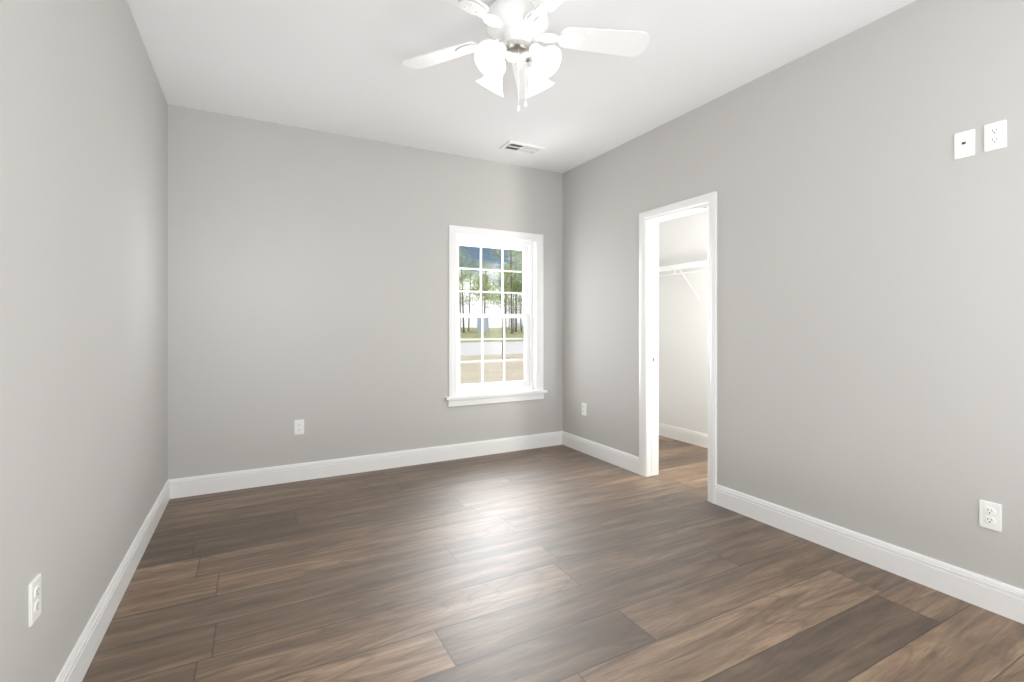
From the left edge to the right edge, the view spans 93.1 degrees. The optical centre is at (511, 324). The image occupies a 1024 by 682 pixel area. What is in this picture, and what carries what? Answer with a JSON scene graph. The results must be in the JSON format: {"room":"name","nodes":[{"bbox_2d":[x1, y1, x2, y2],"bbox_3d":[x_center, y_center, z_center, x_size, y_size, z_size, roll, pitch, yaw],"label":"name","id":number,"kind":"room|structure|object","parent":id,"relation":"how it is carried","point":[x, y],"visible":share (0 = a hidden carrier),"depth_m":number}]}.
{"room":"empty bedroom","nodes":[
{"label":"empty bedroom","id":0,"kind":"room"},
{"bbox_2d":[0,0,167,681],"bbox_3d":[-1.352,-0.160,1.286,0.120,2.740,4.980,0,0,-28],"label":"wall","id":1,"kind":"structure","parent":0,"point":[83,291],"depth_m":1.62},
{"bbox_2d":[29,573,40,626],"bbox_3d":[-1.300,0.750,1.325,0.009,0.115,0.070,0,0,-28],"label":"electrical outlet","id":2,"kind":"object","parent":1,"relation":"attached to","point":[34,598],"visible":1,"depth_m":1.31},
{"bbox_2d":[55,479,170,681],"bbox_3d":[-1.283,1.143,1.300,0.015,0.133,4.700,0,0,-28],"label":"baseboard","id":3,"kind":"structure","parent":1,"relation":"attached to","point":[77,664],"depth_m":1.98},
{"bbox_2d":[168,105,562,479],"bbox_3d":[-0.408,-0.160,4.517,4.580,2.740,0.160,0,0,-28],"label":"wall","id":4,"kind":"structure","parent":0,"point":[308,276],"depth_m":3.85},
{"bbox_2d":[294,419,303,434],"bbox_3d":[-1.649,0.795,3.762,0.070,0.115,0.009,0,0,-28],"label":"electrical outlet","id":5,"kind":"object","parent":4,"relation":"attached to","point":[298,427],"visible":1,"depth_m":3.76},
{"bbox_2d":[171,431,562,498],"bbox_3d":[-0.924,1.143,4.144,3.260,0.133,0.015,0,0,-28],"label":"baseboard","id":6,"kind":"structure","parent":4,"relation":"attached to","point":[236,480],"depth_m":3.93},
{"bbox_2d":[445,225,546,406],"bbox_3d":[-0.165,-0.079,4.635,1.050,1.623,0.220,0,0,-28],"label":"window","id":7,"kind":"structure","parent":4,"relation":"in","point":[530,385],"depth_m":4.66},
{"bbox_2d":[127,0,915,173],"bbox_3d":[0.670,-1.580,2.361,4.700,0.100,4.980,0,0,-28],"label":"ceiling","id":8,"kind":"structure","parent":0,"point":[334,66],"depth_m":2.87},
{"bbox_2d":[500,140,544,155],"bbox_3d":[0.087,-1.522,4.192,0.340,0.016,0.190,0,0,-28],"label":"ceiling vent","id":9,"kind":"object","parent":8,"relation":"in","point":[522,148],"visible":1,"depth_m":4.18},
{"bbox_2d":[402,0,649,111],"bbox_3d":[0.043,-1.265,2.289,1.283,0.530,1.232,0,0,-28],"label":"fan","id":10,"kind":"object","parent":8,"relation":"hanging from","point":[516,31],"visible":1,"depth_m":2.30},
{"bbox_2d":[82,435,1023,681],"bbox_3d":[0.670,1.240,2.361,4.700,0.060,4.980,0,0,-28],"label":"floor","id":11,"kind":"structure","parent":0,"point":[559,563],"depth_m":2.18},
{"bbox_2d":[659,210,707,433],"bbox_3d":[2.284,-0.160,4.204,0.120,2.740,2.920,0,0,-28],"label":"wall","id":12,"kind":"structure","parent":0,"point":[683,357],"depth_m":4.99},
{"bbox_2d":[659,260,707,299],"bbox_3d":[2.065,-0.420,4.156,0.310,0.340,2.796,0,0,-28],"label":"closet shelf","id":13,"kind":"object","parent":12,"relation":"attached to","point":[684,265],"visible":0.15,"depth_m":4.74},
{"bbox_2d":[659,423,707,447],"bbox_3d":[2.196,1.143,4.226,0.015,0.133,2.800,0,0,-28],"label":"baseboard","id":14,"kind":"structure","parent":12,"relation":"attached to","point":[684,435],"depth_m":5.00},
{"bbox_2d":[563,0,1023,589],"bbox_3d":[1.696,-0.160,2.816,0.120,2.740,4.820,0,0,-28],"label":"wall","id":15,"kind":"structure","parent":0,"point":[869,306],"depth_m":2.51},
{"bbox_2d":[582,403,585,415],"bbox_3d":[0.680,0.800,4.591,0.009,0.115,0.070,0,0,-28],"label":"electrical outlet","id":16,"kind":"object","parent":15,"relation":"attached to","point":[583,408],"visible":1,"depth_m":4.58},
{"bbox_2d":[563,431,638,473],"bbox_3d":[0.774,1.143,4.408,0.015,0.133,1.103,0,0,-28],"label":"baseboard","id":17,"kind":"structure","parent":15,"relation":"attached to","point":[624,460],"depth_m":4.33},
{"bbox_2d":[639,191,716,503],"bbox_3d":[1.265,0.155,3.628,0.157,2.109,0.734,0,0,-28],"label":"door frame","id":18,"kind":"structure","parent":15,"relation":"attached to","point":[649,220],"depth_m":3.86},
{"bbox_2d":[715,484,1023,623],"bbox_3d":[2.038,1.143,2.032,0.015,0.133,2.813,0,0,-28],"label":"baseboard","id":19,"kind":"structure","parent":15,"relation":"attached to","point":[997,597],"depth_m":2.38},
{"bbox_2d":[954,129,974,159],"bbox_3d":[1.987,-0.792,2.133,0.008,0.115,0.070,0,0,-28],"label":"outlet","id":20,"kind":"object","parent":15,"relation":"attached to","point":[964,144],"visible":1,"depth_m":2.13},
{"bbox_2d":[979,500,1001,531],"bbox_3d":[2.027,0.810,2.057,0.009,0.115,0.070,0,0,-28],"label":"electrical outlet","id":21,"kind":"object","parent":15,"relation":"attached to","point":[990,515],"visible":1,"depth_m":2.05},
{"bbox_2d":[984,120,1006,151],"bbox_3d":[2.034,-0.795,2.044,0.009,0.115,0.070,0,0,-28],"label":"electrical outlet","id":22,"kind":"object","parent":15,"relation":"attached to","point":[995,135],"visible":1,"depth_m":2.04},
{"label":"outside","id":23,"kind":"structure","parent":0,"visible":0},
{"bbox_2d":[460,327,523,383],"bbox_3d":[-40.426,1.810,128.152,350.000,0.200,255.740,0,0,-28],"label":"ground","id":24,"kind":"structure","parent":23,"point":[490,371],"depth_m":26.03},
{"bbox_2d":[477,318,488,340],"bbox_3d":[-3.050,0.460,51.043,1.400,2.500,0.120,0,0,-28],"label":"sign","id":25,"kind":"object","parent":24,"relation":"on","point":[479,322],"depth_m":50.92},
{"bbox_2d":[459,246,522,359],"bbox_3d":[-29.229,-9.845,89.866,182.372,23.134,145.348,0,0,-28],"label":"trees","id":26,"kind":"object","parent":24,"relation":"on","point":[516,281],"depth_m":110.16}
]}

